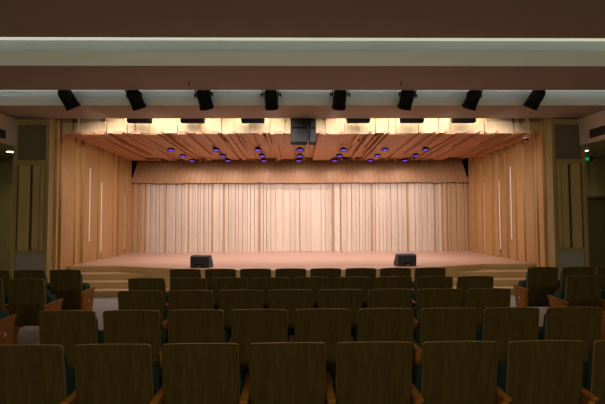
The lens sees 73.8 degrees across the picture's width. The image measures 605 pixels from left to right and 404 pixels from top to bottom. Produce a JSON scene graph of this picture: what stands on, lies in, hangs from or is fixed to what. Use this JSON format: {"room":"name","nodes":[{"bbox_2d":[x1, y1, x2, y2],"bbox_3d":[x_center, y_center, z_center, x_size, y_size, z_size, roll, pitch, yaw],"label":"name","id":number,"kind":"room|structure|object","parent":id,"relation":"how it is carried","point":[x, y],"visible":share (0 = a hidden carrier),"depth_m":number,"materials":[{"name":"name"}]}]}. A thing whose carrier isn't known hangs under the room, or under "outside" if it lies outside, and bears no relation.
{"room":"auditorium","nodes":[
{"label":"auditorium","id":0,"kind":"room"},
{"bbox_2d":[0,158,12,270],"bbox_3d":[-8.066,0.520,11.135,2.770,3.468,0.170,0,-2,-1],"label":"wall","id":1,"kind":"structure","parent":0,"point":[6,164],"depth_m":11.09,"materials":[{"name":"brown wood"}]},
{"bbox_2d":[0,143,12,157],"bbox_3d":[-8.001,-1.560,3.610,2.709,0.060,15.300,0,-2,-1],"label":"ceiling","id":2,"kind":"structure","parent":0,"point":[3,147],"depth_m":9.94,"materials":[{"name":"brown wood"}]},
{"bbox_2d":[0,113,16,145],"bbox_3d":[-6.604,-1.893,2.692,0.060,0.638,13.400,0,-2,-1],"label":"wall","id":3,"kind":"structure","parent":0,"point":[7,123],"depth_m":9.14,"materials":[{"name":"paint"}]},
{"bbox_2d":[10,119,60,282],"bbox_3d":[-6.309,-0.242,9.734,0.830,4.860,0.800,0,-2,-1],"label":"wall","id":4,"kind":"structure","parent":0,"point":[50,124],"depth_m":9.37,"materials":[{"name":"brown wood"}]},
{"bbox_2d":[17,165,32,249],"bbox_3d":[-6.293,0.133,9.374,0.646,1.976,0.008,0,-2,-1],"label":"trim","id":5,"kind":"structure","parent":4,"relation":"attached to","point":[31,165],"depth_m":9.37,"materials":[{"name":"brown wood"}]},
{"bbox_2d":[15,254,43,269],"bbox_3d":[-6.287,1.591,9.297,0.646,0.796,0.038,0,-2,-1],"label":"air vent","id":6,"kind":"object","parent":4,"relation":"in","point":[23,261],"visible":0.36,"depth_m":9.29,"materials":[{"name":"grey metal"}]},
{"bbox_2d":[17,165,44,250],"bbox_3d":[-6.287,0.131,9.324,0.600,1.974,0.091,0,-2,-1],"label":"panel","id":7,"kind":"object","parent":4,"relation":"attached to","point":[24,191],"visible":1,"depth_m":9.33,"materials":[{"name":"brown wood"}]},
{"bbox_2d":[18,125,45,159],"bbox_3d":[-6.299,-1.386,9.421,0.646,0.816,0.038,0,-2,-1],"label":"air vent","id":8,"kind":"object","parent":4,"relation":"in","point":[32,138],"visible":1,"depth_m":9.40,"materials":[{"name":"brown fabric"}]},
{"bbox_2d":[62,118,538,133],"bbox_3d":[-0.003,-2.186,9.960,11.800,1.007,0.140,0,-2,-1],"label":"trim","id":9,"kind":"structure","parent":4,"relation":"attached to","point":[167,125],"depth_m":9.94,"materials":[{"name":"brown wood"}]},
{"bbox_2d":[44,119,131,269],"bbox_3d":[-5.993,0.061,11.767,0.255,4.420,4.822,0,-2,-1],"label":"wall","id":10,"kind":"structure","parent":0,"point":[77,156],"depth_m":11.10,"materials":[{"name":"brown wood"}]},
{"bbox_2d":[88,168,90,241],"bbox_3d":[-5.909,0.079,11.128,0.077,2.050,0.040,0,-2,-1],"label":"light strip","id":11,"kind":"object","parent":10,"relation":"attached to","point":[89,168],"visible":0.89,"depth_m":11.11,"materials":[{"name":"white plastic"}]},
{"bbox_2d":[89,169,90,240],"bbox_3d":[-5.875,0.079,11.128,0.010,2.010,0.036,0,-2,-1],"label":"diffuser","id":12,"kind":"object","parent":11,"relation":"attached to","point":[89,169],"depth_m":11.12,"materials":[{"name":"beige plastic"}]},
{"bbox_2d":[123,194,125,249],"bbox_3d":[-5.938,0.664,13.405,0.077,1.850,0.040,0,-2,-1],"label":"light strip","id":13,"kind":"object","parent":10,"relation":"attached to","point":[124,200],"visible":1,"depth_m":13.39,"materials":[{"name":"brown plastic"}]},
{"bbox_2d":[81,272,169,296],"bbox_3d":[-3.682,1.949,9.604,4.386,0.450,0.970,0,-2,-1],"label":"stairs","id":14,"kind":"structure","parent":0,"point":[107,284],"depth_m":9.49,"materials":[{"name":"brown wood"}]},
{"bbox_2d":[17,295,548,381],"bbox_3d":[0.029,2.049,5.721,18.800,0.100,19.600,0,-2,-1],"label":"floor","id":15,"kind":"structure","parent":0,"point":[26,334],"depth_m":7.32,"materials":[{"name":"grey carpet"}]},
{"bbox_2d":[0,309,16,344],"bbox_3d":[-3.685,1.481,4.621,0.564,0.972,0.413,0,-2,-1],"label":"chair","id":16,"kind":"object","parent":15,"relation":"on","point":[7,321],"visible":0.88,"depth_m":4.67,"materials":[{"name":"brown wood"}]},
{"bbox_2d":[0,279,18,343],"bbox_3d":[-4.261,1.523,5.568,0.554,0.972,0.402,0,-2,-1],"label":"chair","id":17,"kind":"object","parent":15,"relation":"on","point":[4,304],"visible":0.38,"depth_m":5.47,"materials":[{"name":"brown wood"}]},
{"bbox_2d":[0,270,23,328],"bbox_3d":[-4.854,1.565,6.519,0.554,0.972,0.402,0,-2,-1],"label":"chair","id":18,"kind":"object","parent":15,"relation":"on","point":[5,275],"visible":0.16,"depth_m":6.37,"materials":[{"name":"brown wood"}]},
{"bbox_2d":[14,270,50,293],"bbox_3d":[-4.294,1.563,6.526,0.554,0.972,0.402,0,-2,-1],"label":"chair","id":19,"kind":"object","parent":15,"relation":"on","point":[18,274],"visible":0.26,"depth_m":6.37,"materials":[{"name":"brown wood"}]},
{"bbox_2d":[7,279,63,325],"bbox_3d":[-3.698,1.521,5.580,0.564,0.972,0.413,0,-2,-1],"label":"chair","id":20,"kind":"object","parent":15,"relation":"on","point":[27,298],"visible":0.73,"depth_m":5.44,"materials":[{"name":"brown wood"}]},
{"bbox_2d":[0,344,75,403],"bbox_3d":[-1.778,1.395,2.714,0.618,0.972,0.402,0,-2,-1],"label":"chair","id":21,"kind":"object","parent":15,"relation":"on","point":[29,373],"visible":0.86,"depth_m":2.56,"materials":[{"name":"brown wood"}]},
{"bbox_2d":[38,310,103,366],"bbox_3d":[-2.063,1.435,3.669,0.618,0.972,0.402,0,-2,-1],"label":"chair","id":22,"kind":"object","parent":15,"relation":"on","point":[68,329],"visible":0.4,"depth_m":3.52,"materials":[{"name":"brown wood"}]},
{"bbox_2d":[49,270,95,310],"bbox_3d":[-3.731,1.561,6.538,0.564,0.972,0.413,0,-2,-1],"label":"chair","id":23,"kind":"object","parent":15,"relation":"on","point":[68,285],"visible":0.84,"depth_m":6.40,"materials":[{"name":"brown wood"}]},
{"bbox_2d":[73,344,162,403],"bbox_3d":[-1.186,1.393,2.722,0.554,0.972,0.402,0,-2,-1],"label":"chair","id":24,"kind":"object","parent":15,"relation":"on","point":[104,373],"visible":0.93,"depth_m":2.57,"materials":[{"name":"brown wood"}]},
{"bbox_2d":[103,310,167,367],"bbox_3d":[-1.471,1.433,3.677,0.554,0.972,0.402,0,-2,-1],"label":"chair","id":25,"kind":"object","parent":15,"relation":"on","point":[120,326],"visible":0.48,"depth_m":3.52,"materials":[{"name":"brown wood"}]},
{"bbox_2d":[118,290,168,331],"bbox_3d":[-1.815,1.475,4.642,0.618,0.972,0.402,0,-2,-1],"label":"chair","id":26,"kind":"object","parent":15,"relation":"on","point":[131,299],"visible":0.3,"depth_m":4.49,"materials":[{"name":"brown wood"}]},
{"bbox_2d":[128,278,168,308],"bbox_3d":[-2.113,1.516,5.597,0.618,0.972,0.402,0,-2,-1],"label":"chair","id":27,"kind":"object","parent":15,"relation":"on","point":[156,284],"visible":0.26,"depth_m":5.44,"materials":[{"name":"brown wood"}]},
{"bbox_2d":[166,269,200,292],"bbox_3d":[-1.870,1.554,6.559,0.618,0.972,0.402,0,-2,-1],"label":"chair","id":28,"kind":"object","parent":15,"relation":"on","point":[174,273],"visible":0.09,"depth_m":6.40,"materials":[{"name":"brown wood"}]},
{"bbox_2d":[170,278,206,290],"bbox_3d":[-1.521,1.514,5.605,0.554,0.972,0.402,0,-2,-1],"label":"chair","id":29,"kind":"object","parent":15,"relation":"on","point":[175,283],"visible":0.16,"depth_m":5.44,"materials":[{"name":"brown wood"}]},
{"bbox_2d":[168,290,215,309],"bbox_3d":[-1.223,1.473,4.650,0.554,0.972,0.402,0,-2,-1],"label":"chair","id":30,"kind":"object","parent":15,"relation":"on","point":[177,299],"visible":0.2,"depth_m":4.49,"materials":[{"name":"brown wood"}]},
{"bbox_2d":[167,309,231,343],"bbox_3d":[-0.911,1.431,3.685,0.554,0.972,0.402,0,-2,-1],"label":"chair","id":31,"kind":"object","parent":15,"relation":"on","point":[187,325],"visible":0.32,"depth_m":3.53,"materials":[{"name":"brown wood"}]},
{"bbox_2d":[162,343,249,403],"bbox_3d":[-0.626,1.391,2.729,0.554,0.972,0.402,0,-2,-1],"label":"chair","id":32,"kind":"object","parent":15,"relation":"on","point":[192,373],"visible":0.98,"depth_m":2.58,"materials":[{"name":"brown wood"}]},
{"bbox_2d":[205,269,235,289],"bbox_3d":[-1.278,1.552,6.567,0.554,0.972,0.402,0,-2,-1],"label":"chair","id":33,"kind":"object","parent":15,"relation":"on","point":[209,273],"visible":0.21,"depth_m":6.41,"materials":[{"name":"brown wood"}]},
{"bbox_2d":[211,277,247,309],"bbox_3d":[-0.961,1.512,5.613,0.554,0.972,0.402,0,-2,-1],"label":"chair","id":34,"kind":"object","parent":15,"relation":"on","point":[223,283],"visible":0.19,"depth_m":5.46,"materials":[{"name":"brown wood"}]},
{"bbox_2d":[219,290,262,338],"bbox_3d":[-0.663,1.471,4.657,0.554,0.972,0.402,0,-2,-1],"label":"chair","id":35,"kind":"object","parent":15,"relation":"on","point":[229,300],"visible":0.25,"depth_m":4.50,"materials":[{"name":"brown wood"}]},
{"bbox_2d":[240,268,270,289],"bbox_3d":[-0.718,1.550,6.575,0.554,0.972,0.402,0,-2,-1],"label":"chair","id":36,"kind":"object","parent":15,"relation":"on","point":[252,273],"visible":0.18,"depth_m":6.42,"materials":[{"name":"brown wood"}]},
{"bbox_2d":[231,309,293,379],"bbox_3d":[-0.351,1.429,3.692,0.554,0.972,0.402,0,-2,-1],"label":"chair","id":37,"kind":"object","parent":15,"relation":"on","point":[248,326],"visible":0.39,"depth_m":3.54,"materials":[{"name":"brown wood"}]},
{"bbox_2d":[253,277,288,308],"bbox_3d":[-0.401,1.510,5.620,0.554,0.972,0.402,0,-2,-1],"label":"chair","id":38,"kind":"object","parent":15,"relation":"on","point":[265,284],"visible":0.24,"depth_m":5.46,"materials":[{"name":"brown wood"}]},
{"bbox_2d":[275,268,305,288],"bbox_3d":[-0.158,1.548,6.583,0.554,0.972,0.402,0,-2,-1],"label":"chair","id":39,"kind":"object","parent":15,"relation":"on","point":[291,273],"visible":0.2,"depth_m":6.42,"materials":[{"name":"brown wood"}]},
{"bbox_2d":[269,289,312,341],"bbox_3d":[-0.103,1.469,4.665,0.554,0.972,0.402,0,-2,-1],"label":"chair","id":40,"kind":"object","parent":15,"relation":"on","point":[290,300],"visible":0.27,"depth_m":4.51,"materials":[{"name":"brown wood"}]},
{"bbox_2d":[249,342,335,403],"bbox_3d":[-0.066,1.389,2.737,0.554,0.972,0.402,0,-2,-1],"label":"chair","id":41,"kind":"object","parent":15,"relation":"on","point":[280,372],"visible":1,"depth_m":2.59,"materials":[{"name":"brown wood"}]},
{"bbox_2d":[294,277,329,308],"bbox_3d":[0.159,1.508,5.628,0.554,0.972,0.402,0,-2,-1],"label":"chair","id":42,"kind":"object","parent":15,"relation":"on","point":[315,284],"visible":0.27,"depth_m":5.47,"materials":[{"name":"brown wood"}]},
{"bbox_2d":[295,308,354,378],"bbox_3d":[0.209,1.428,3.700,0.554,0.972,0.402,0,-2,-1],"label":"chair","id":43,"kind":"object","parent":15,"relation":"on","point":[329,326],"visible":0.41,"depth_m":3.55,"materials":[{"name":"brown wood"}]},
{"bbox_2d":[310,268,340,288],"bbox_3d":[0.402,1.547,6.590,0.554,0.972,0.402,0,-2,-1],"label":"chair","id":44,"kind":"object","parent":15,"relation":"on","point":[332,273],"visible":0.14,"depth_m":6.43,"materials":[{"name":"brown wood"}]},
{"bbox_2d":[318,289,361,337],"bbox_3d":[0.457,1.467,4.673,0.554,0.972,0.402,0,-2,-1],"label":"chair","id":45,"kind":"object","parent":15,"relation":"on","point":[351,299],"visible":0.37,"depth_m":4.52,"materials":[{"name":"brown wood"}]},
{"bbox_2d":[335,277,370,308],"bbox_3d":[0.719,1.506,5.636,0.554,0.972,0.402,0,-2,-1],"label":"chair","id":46,"kind":"object","parent":15,"relation":"on","point":[363,283],"visible":0.22,"depth_m":5.48,"materials":[{"name":"brown wood"}]},
{"bbox_2d":[345,268,375,288],"bbox_3d":[0.962,1.545,6.598,0.554,0.972,0.402,0,-2,-1],"label":"chair","id":47,"kind":"object","parent":15,"relation":"on","point":[349,272],"visible":0.25,"depth_m":6.44,"materials":[{"name":"brown wood"}]},
{"bbox_2d":[333,341,423,403],"bbox_3d":[0.494,1.387,2.745,0.554,0.972,0.402,0,-2,-1],"label":"chair","id":48,"kind":"object","parent":15,"relation":"on","point":[372,372],"visible":0.96,"depth_m":2.60,"materials":[{"name":"brown wood"}]},
{"bbox_2d":[354,308,421,367],"bbox_3d":[0.769,1.426,3.708,0.554,0.972,0.402,0,-2,-1],"label":"chair","id":49,"kind":"object","parent":15,"relation":"on","point":[374,324],"visible":0.49,"depth_m":3.55,"materials":[{"name":"brown wood"}]},
{"bbox_2d":[365,289,418,330],"bbox_3d":[1.017,1.465,4.680,0.554,0.972,0.402,0,-2,-1],"label":"chair","id":50,"kind":"object","parent":15,"relation":"on","point":[377,298],"visible":0.26,"depth_m":4.52,"materials":[{"name":"brown wood"}]},
{"bbox_2d":[376,276,416,307],"bbox_3d":[1.279,1.504,5.643,0.554,0.972,0.402,0,-2,-1],"label":"chair","id":51,"kind":"object","parent":15,"relation":"on","point":[388,282],"visible":0.17,"depth_m":5.48,"materials":[{"name":"brown wood"}]},
{"bbox_2d":[380,268,414,292],"bbox_3d":[1.522,1.543,6.606,0.554,0.972,0.402,0,-2,-1],"label":"chair","id":52,"kind":"object","parent":15,"relation":"on","point":[384,272],"visible":0.13,"depth_m":6.44,"materials":[{"name":"brown wood"}]},
{"bbox_2d":[412,267,445,290],"bbox_3d":[2.085,1.541,6.618,0.564,0.972,0.413,0,-2,-1],"label":"chair","id":53,"kind":"object","parent":15,"relation":"on","point":[429,271],"visible":0.26,"depth_m":6.45,"materials":[{"name":"brown wood"}]},
{"bbox_2d":[412,276,452,301],"bbox_3d":[1.839,1.502,5.651,0.554,0.972,0.402,0,-2,-1],"label":"chair","id":54,"kind":"object","parent":15,"relation":"on","point":[424,282],"visible":0.19,"depth_m":5.49,"materials":[{"name":"brown wood"}]},
{"bbox_2d":[412,288,460,327],"bbox_3d":[1.577,1.463,4.688,0.554,0.972,0.402,0,-2,-1],"label":"chair","id":55,"kind":"object","parent":15,"relation":"on","point":[435,297],"visible":0.27,"depth_m":4.53,"materials":[{"name":"brown wood"}]},
{"bbox_2d":[413,308,476,352],"bbox_3d":[1.329,1.424,3.715,0.554,0.972,0.402,0,-2,-1],"label":"chair","id":56,"kind":"object","parent":15,"relation":"on","point":[436,324],"visible":0.44,"depth_m":3.56,"materials":[{"name":"brown wood"}]},
{"bbox_2d":[412,341,511,403],"bbox_3d":[1.054,1.385,2.752,0.554,0.972,0.402,0,-2,-1],"label":"chair","id":57,"kind":"object","parent":15,"relation":"on","point":[449,372],"visible":0.94,"depth_m":2.60,"materials":[{"name":"brown wood"}]},
{"bbox_2d":[456,276,493,305],"bbox_3d":[2.401,1.500,5.663,0.564,0.972,0.413,0,-2,-1],"label":"chair","id":58,"kind":"object","parent":15,"relation":"on","point":[464,283],"visible":0.16,"depth_m":5.50,"materials":[{"name":"brown wood"}]},
{"bbox_2d":[461,288,510,326],"bbox_3d":[2.139,1.461,4.700,0.564,0.972,0.413,0,-2,-1],"label":"chair","id":59,"kind":"object","parent":15,"relation":"on","point":[479,299],"visible":0.22,"depth_m":4.54,"materials":[{"name":"brown wood"}]},
{"bbox_2d":[476,307,539,362],"bbox_3d":[1.889,1.422,3.723,0.554,0.972,0.402,0,-2,-1],"label":"chair","id":60,"kind":"object","parent":15,"relation":"on","point":[502,325],"visible":0.38,"depth_m":3.57,"materials":[{"name":"brown wood"}]},
{"bbox_2d":[513,267,563,306],"bbox_3d":[3.873,1.535,6.638,0.618,0.972,0.402,0,-2,-1],"label":"chair","id":61,"kind":"object","parent":15,"relation":"on","point":[540,282],"visible":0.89,"depth_m":6.50,"materials":[{"name":"brown wood"}]},
{"bbox_2d":[497,340,598,403],"bbox_3d":[1.613,1.383,2.760,0.554,0.972,0.402,0,-2,-1],"label":"chair","id":62,"kind":"object","parent":15,"relation":"on","point":[533,371],"visible":0.89,"depth_m":2.61,"materials":[{"name":"brown wood"}]},
{"bbox_2d":[538,307,601,361],"bbox_3d":[2.451,1.420,3.735,0.564,0.972,0.413,0,-2,-1],"label":"chair","id":63,"kind":"object","parent":15,"relation":"on","point":[583,324],"visible":0.35,"depth_m":3.58,"materials":[{"name":"brown wood"}]},
{"bbox_2d":[557,267,592,288],"bbox_3d":[4.465,1.533,6.646,0.554,0.972,0.402,0,-2,-1],"label":"chair","id":64,"kind":"object","parent":15,"relation":"on","point":[566,271],"visible":0.17,"depth_m":6.49,"materials":[{"name":"brown wood"}]},
{"bbox_2d":[547,275,604,339],"bbox_3d":[3.876,1.495,5.678,0.618,0.972,0.402,0,-2,-1],"label":"chair","id":65,"kind":"object","parent":15,"relation":"on","point":[579,290],"visible":0.59,"depth_m":5.54,"materials":[{"name":"brown wood"}]},
{"bbox_2d":[582,340,604,403],"bbox_3d":[2.176,1.381,2.772,0.564,0.972,0.413,0,-2,-1],"label":"chair","id":66,"kind":"object","parent":15,"relation":"on","point":[593,379],"visible":0.54,"depth_m":2.63,"materials":[{"name":"brown wood"}]},
{"bbox_2d":[131,177,468,252],"bbox_3d":[-0.052,0.440,14.227,12.400,2.620,0.175,0,-2,-1],"label":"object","id":67,"kind":"structure","parent":0,"point":[382,216],"depth_m":14.17,"materials":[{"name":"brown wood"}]},
{"bbox_2d":[267,189,331,251],"bbox_3d":[-0.110,0.643,14.178,2.264,2.190,0.135,0,-2,-1],"label":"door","id":68,"kind":"structure","parent":67,"relation":"in","point":[282,204],"depth_m":14.16,"materials":[{"name":"brown wood"}]},
{"bbox_2d":[132,157,467,182],"bbox_3d":[-0.059,-1.126,14.118,11.735,0.940,0.183,0,-2,-1],"label":"valance","id":69,"kind":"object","parent":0,"point":[450,169],"depth_m":14.09,"materials":[{"name":"beige fabric"}]},
{"bbox_2d":[70,251,529,269],"bbox_3d":[-0.013,1.663,11.642,11.800,0.040,5.100,0,-2,-1],"label":"floor","id":70,"kind":"structure","parent":0,"point":[375,259],"depth_m":11.30,"materials":[{"name":"brown wood"}]},
{"bbox_2d":[190,255,212,267],"bbox_3d":[-2.433,1.428,9.753,0.480,0.290,0.335,-1,-2,8],"label":"stage monitor","id":71,"kind":"object","parent":70,"relation":"on","point":[196,261],"visible":1,"depth_m":9.61,"materials":[{"name":"black paint"}]},
{"bbox_2d":[393,253,415,265],"bbox_3d":[2.518,1.415,9.920,0.480,0.290,0.335,0,-2,-11],"label":"stage monitor","id":72,"kind":"object","parent":70,"relation":"on","point":[406,259],"visible":1,"depth_m":9.78,"materials":[{"name":"black paint"}]},
{"bbox_2d":[132,149,467,251],"bbox_3d":[-0.074,-0.315,12.674,18.800,5.200,5.900,0,-2,-1],"label":"wall","id":73,"kind":"structure","parent":0,"point":[465,160],"depth_m":15.54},
{"bbox_2d":[67,263,534,271],"bbox_3d":[0.014,1.581,9.622,11.800,0.048,1.107,0,-2,-1],"label":"trim","id":74,"kind":"structure","parent":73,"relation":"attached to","point":[503,264],"depth_m":9.97,"materials":[{"name":"brown wood"}]},
{"bbox_2d":[68,265,533,280],"bbox_3d":[0.010,1.897,10.016,11.800,0.559,1.830,0,-2,-1],"label":"wall","id":75,"kind":"structure","parent":0,"point":[453,272],"depth_m":9.89,"materials":[{"name":"brown wood"}]},
{"bbox_2d":[0,0,604,37],"bbox_3d":[0.076,-2.698,1.069,18.800,0.080,9.910,0,-2,-1],"label":"ceiling","id":76,"kind":"structure","parent":0,"point":[18,18],"depth_m":5.44,"materials":[{"name":"paint"}]},
{"bbox_2d":[0,40,604,104],"bbox_3d":[-0.002,-2.450,6.848,18.800,0.737,3.280,0,-2,-1],"label":"ceiling","id":77,"kind":"structure","parent":0,"point":[12,52],"depth_m":6.64,"materials":[{"name":"paint"}]},
{"bbox_2d":[0,37,604,40],"bbox_3d":[0.001,-2.681,6.617,18.700,0.055,0.011,0,-2,-1],"label":"light strip","id":78,"kind":"object","parent":77,"relation":"attached to","point":[1,38],"visible":0.75,"depth_m":6.62,"materials":[{"name":"beige plastic"}]},
{"bbox_2d":[0,90,604,90],"bbox_3d":[-0.023,-2.331,8.414,18.700,0.025,0.011,0,-2,-1],"label":"light strip","id":79,"kind":"object","parent":77,"relation":"attached to","point":[0,90],"visible":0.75,"depth_m":8.41,"materials":[{"name":"grey"}]},
{"bbox_3d":[-0.019,-2.390,8.127,12.600,0.029,0.040,0,-2,-1],"label":"rail","id":80,"kind":"object","parent":77,"relation":"attached to","visible":0},
{"bbox_2d":[57,90,79,110],"bbox_3d":[-4.708,-2.073,8.112,0.423,0.491,0.420,-1,-3,22],"label":"spotlight","id":81,"kind":"object","parent":80,"relation":"hanging from","point":[67,97],"visible":0.82,"depth_m":8.01,"materials":[{"name":"black metal"}]},
{"bbox_2d":[125,90,145,110],"bbox_3d":[-3.339,-2.080,8.103,0.416,0.496,0.404,2,-3,-37],"label":"spotlight","id":82,"kind":"object","parent":80,"relation":"hanging from","point":[135,98],"visible":0.84,"depth_m":8.02,"materials":[{"name":"black metal"}]},
{"bbox_2d":[194,90,213,110],"bbox_3d":[-1.954,-2.085,8.127,0.402,0.500,0.408,-2,-3,43],"label":"spotlight","id":83,"kind":"object","parent":80,"relation":"hanging from","point":[204,99],"visible":0.77,"depth_m":8.04,"materials":[{"name":"black metal"}]},
{"bbox_2d":[260,90,280,110],"bbox_3d":[-0.652,-2.090,8.154,0.400,0.501,0.404,1,-3,-22],"label":"spotlight","id":84,"kind":"object","parent":80,"relation":"hanging from","point":[270,96],"visible":0.83,"depth_m":8.07,"materials":[{"name":"black metal"}]},
{"bbox_2d":[330,90,349,110],"bbox_3d":[0.731,-2.095,8.168,0.400,0.501,0.404,1,-3,-34],"label":"spotlight","id":85,"kind":"object","parent":80,"relation":"hanging from","point":[339,96],"visible":0.8,"depth_m":8.08,"materials":[{"name":"black metal"}]},
{"bbox_2d":[397,90,416,110],"bbox_3d":[2.135,-2.099,8.196,0.402,0.500,0.409,-1,-2,8],"label":"spotlight","id":86,"kind":"object","parent":80,"relation":"hanging from","point":[406,99],"visible":0.85,"depth_m":8.10,"materials":[{"name":"black metal"}]},
{"bbox_2d":[462,90,482,110],"bbox_3d":[3.478,-2.103,8.216,0.404,0.496,0.417,0,-2,-3],"label":"spotlight","id":87,"kind":"object","parent":80,"relation":"hanging from","point":[473,97],"visible":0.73,"depth_m":8.11,"materials":[{"name":"black metal"}]},
{"bbox_2d":[523,90,545,110],"bbox_3d":[4.728,-2.107,8.209,0.426,0.491,0.407,-1,-3,28],"label":"spotlight","id":88,"kind":"object","parent":80,"relation":"hanging from","point":[535,98],"visible":0.78,"depth_m":8.13,"materials":[{"name":"black metal"}]},
{"bbox_2d":[0,66,604,89],"bbox_3d":[-0.006,-2.233,7.224,18.800,0.060,1.230,0,-2,-1],"label":"ceiling","id":89,"kind":"structure","parent":0,"point":[11,77],"depth_m":7.14,"materials":[{"name":"paint"}]},
{"bbox_2d":[0,105,604,118],"bbox_3d":[-0.029,-2.016,8.952,18.800,0.050,1.080,0,-2,-1],"label":"ceiling","id":90,"kind":"structure","parent":0,"point":[14,111],"depth_m":8.91,"materials":[{"name":"paint"}]},
{"bbox_2d":[69,130,537,160],"bbox_3d":[-0.028,-1.597,11.727,11.714,0.238,3.840,0,-2,-1],"label":"ceiling","id":91,"kind":"structure","parent":0,"point":[135,146],"depth_m":11.25,"materials":[{"name":"brown wood"}]},
{"bbox_2d":[291,118,315,144],"bbox_3d":[0.016,-2.000,9.708,0.600,1.200,0.348,0,-2,-1],"label":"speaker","id":92,"kind":"object","parent":91,"relation":"hanging from","point":[303,130],"visible":0.77,"depth_m":9.53},
{"bbox_2d":[291,118,306,126],"bbox_3d":[-0.082,-1.932,9.534,0.360,0.310,0.007,0,-2,-1],"label":"grille","id":93,"kind":"object","parent":92,"relation":"attached to","point":[295,122],"depth_m":9.53,"materials":[{"name":"black metal"}]},
{"bbox_2d":[291,129,306,141],"bbox_3d":[-0.080,-1.579,9.519,0.360,0.305,0.007,0,-2,-1],"label":"grille","id":94,"kind":"object","parent":92,"relation":"attached to","point":[297,135],"depth_m":9.52,"materials":[{"name":"black metal"}]},
{"bbox_2d":[453,269,526,294],"bbox_3d":[3.702,1.924,9.704,4.406,0.450,0.970,0,-2,-1],"label":"stairs","id":95,"kind":"structure","parent":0,"point":[502,278],"depth_m":9.85,"materials":[{"name":"brown wood"}]},
{"bbox_2d":[467,118,557,266],"bbox_3d":[5.950,0.020,11.930,0.255,4.420,4.822,0,-2,-1],"label":"wall","id":96,"kind":"structure","parent":0,"point":[488,169],"depth_m":11.38,"materials":[{"name":"brown wood"}]},
{"bbox_2d":[498,180,502,249],"bbox_3d":[5.875,0.381,11.945,0.077,2.060,0.040,0,-2,-1],"label":"light strip","id":97,"kind":"object","parent":96,"relation":"attached to","point":[499,181],"visible":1,"depth_m":11.94,"materials":[{"name":"white plastic"}]},
{"bbox_2d":[498,181,500,248],"bbox_3d":[5.842,0.382,11.944,0.010,2.020,0.036,0,-2,-1],"label":"diffuser","id":98,"kind":"object","parent":97,"relation":"attached to","point":[499,182],"depth_m":11.94,"materials":[{"name":"beige plastic"}]},
{"bbox_2d":[510,166,512,239],"bbox_3d":[5.883,0.025,11.309,0.077,2.080,0.040,0,-2,-1],"label":"light strip","id":99,"kind":"object","parent":96,"relation":"attached to","point":[510,166],"visible":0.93,"depth_m":11.29,"materials":[{"name":"white plastic"}]},
{"bbox_2d":[510,167,511,238],"bbox_3d":[5.849,0.025,11.309,0.010,2.040,0.036,0,-2,-1],"label":"diffuser","id":100,"kind":"object","parent":99,"relation":"attached to","point":[510,167],"depth_m":11.30,"materials":[{"name":"beige plastic"}]},
{"bbox_2d":[532,118,588,279],"bbox_3d":[6.305,-0.285,9.906,0.800,4.860,0.800,0,-2,-1],"label":"wall","id":101,"kind":"structure","parent":0,"point":[550,161],"depth_m":9.55,"materials":[{"name":"brown wood"}]},
{"bbox_2d":[555,125,580,158],"bbox_3d":[6.295,-1.429,9.592,0.616,0.816,0.038,0,-2,-1],"label":"air vent","id":102,"kind":"object","parent":101,"relation":"in","point":[567,146],"visible":1,"depth_m":9.57,"materials":[{"name":"brown fabric"}]},
{"bbox_2d":[556,164,582,247],"bbox_3d":[6.296,0.088,9.496,0.570,1.974,0.091,0,-2,-1],"label":"panel","id":103,"kind":"object","parent":101,"relation":"attached to","point":[561,169],"visible":1,"depth_m":9.50,"materials":[{"name":"brown wood"}]},
{"bbox_2d":[558,251,583,279],"bbox_3d":[6.307,1.548,9.469,0.616,0.796,0.038,0,-2,-1],"label":"air vent","id":104,"kind":"object","parent":101,"relation":"in","point":[566,258],"visible":0.36,"depth_m":9.46,"materials":[{"name":"grey metal"}]},
{"bbox_2d":[568,164,582,247],"bbox_3d":[6.301,0.090,9.546,0.616,1.976,0.008,0,-2,-1],"label":"trim","id":105,"kind":"structure","parent":101,"relation":"attached to","point":[568,164],"depth_m":9.54,"materials":[{"name":"brown wood"}]},
{"bbox_2d":[579,110,604,144],"bbox_3d":[6.685,-1.938,2.873,0.060,0.638,13.400,0,-2,-1],"label":"wall","id":106,"kind":"structure","parent":0,"point":[597,119],"depth_m":9.19,"materials":[{"name":"paint"}]},
{"bbox_2d":[589,125,604,137],"bbox_3d":[6.571,-1.574,8.662,0.012,0.200,1.100,0,-2,-1],"label":"air vent","id":107,"kind":"object","parent":106,"relation":"in","point":[598,131],"visible":1,"depth_m":8.98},
{"bbox_2d":[585,140,604,156],"bbox_3d":[8.073,-1.615,3.829,2.739,0.060,15.300,0,-2,-1],"label":"ceiling","id":108,"kind":"structure","parent":0,"point":[597,149],"depth_m":10.14,"materials":[{"name":"brown wood"}]},
{"bbox_2d":[586,157,604,195],"bbox_3d":[7.946,0.465,11.354,2.796,3.468,0.170,0,-2,-1],"label":"wall","id":109,"kind":"structure","parent":0,"point":[595,169],"depth_m":11.33,"materials":[{"name":"beige paint"}]},
{"bbox_2d":[587,196,604,274],"bbox_3d":[8.600,1.015,11.310,1.440,2.360,0.150,0,-2,-1],"label":"door","id":110,"kind":"structure","parent":109,"relation":"in","point":[595,207],"depth_m":11.30,"materials":[{"name":"brown wood"}]},
{"bbox_3d":[-0.037,-2.385,9.477,18.800,0.729,0.060,0,-2,-1],"label":"wall","id":111,"kind":"structure","parent":0,"visible":0},
{"bbox_2d":[127,118,151,123],"bbox_3d":[-3.890,-2.069,9.590,0.580,0.360,0.292,0,-2,-1],"label":"light","id":112,"kind":"object","parent":111,"relation":"attached to","point":[141,120],"visible":0.54,"depth_m":9.54,"materials":[{"name":"black metal"}]},
{"bbox_2d":[180,118,204,123],"bbox_3d":[-2.628,-2.074,9.608,0.580,0.360,0.292,0,-2,-1],"label":"light","id":113,"kind":"object","parent":111,"relation":"attached to","point":[182,120],"visible":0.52,"depth_m":9.56,"materials":[{"name":"black metal"}]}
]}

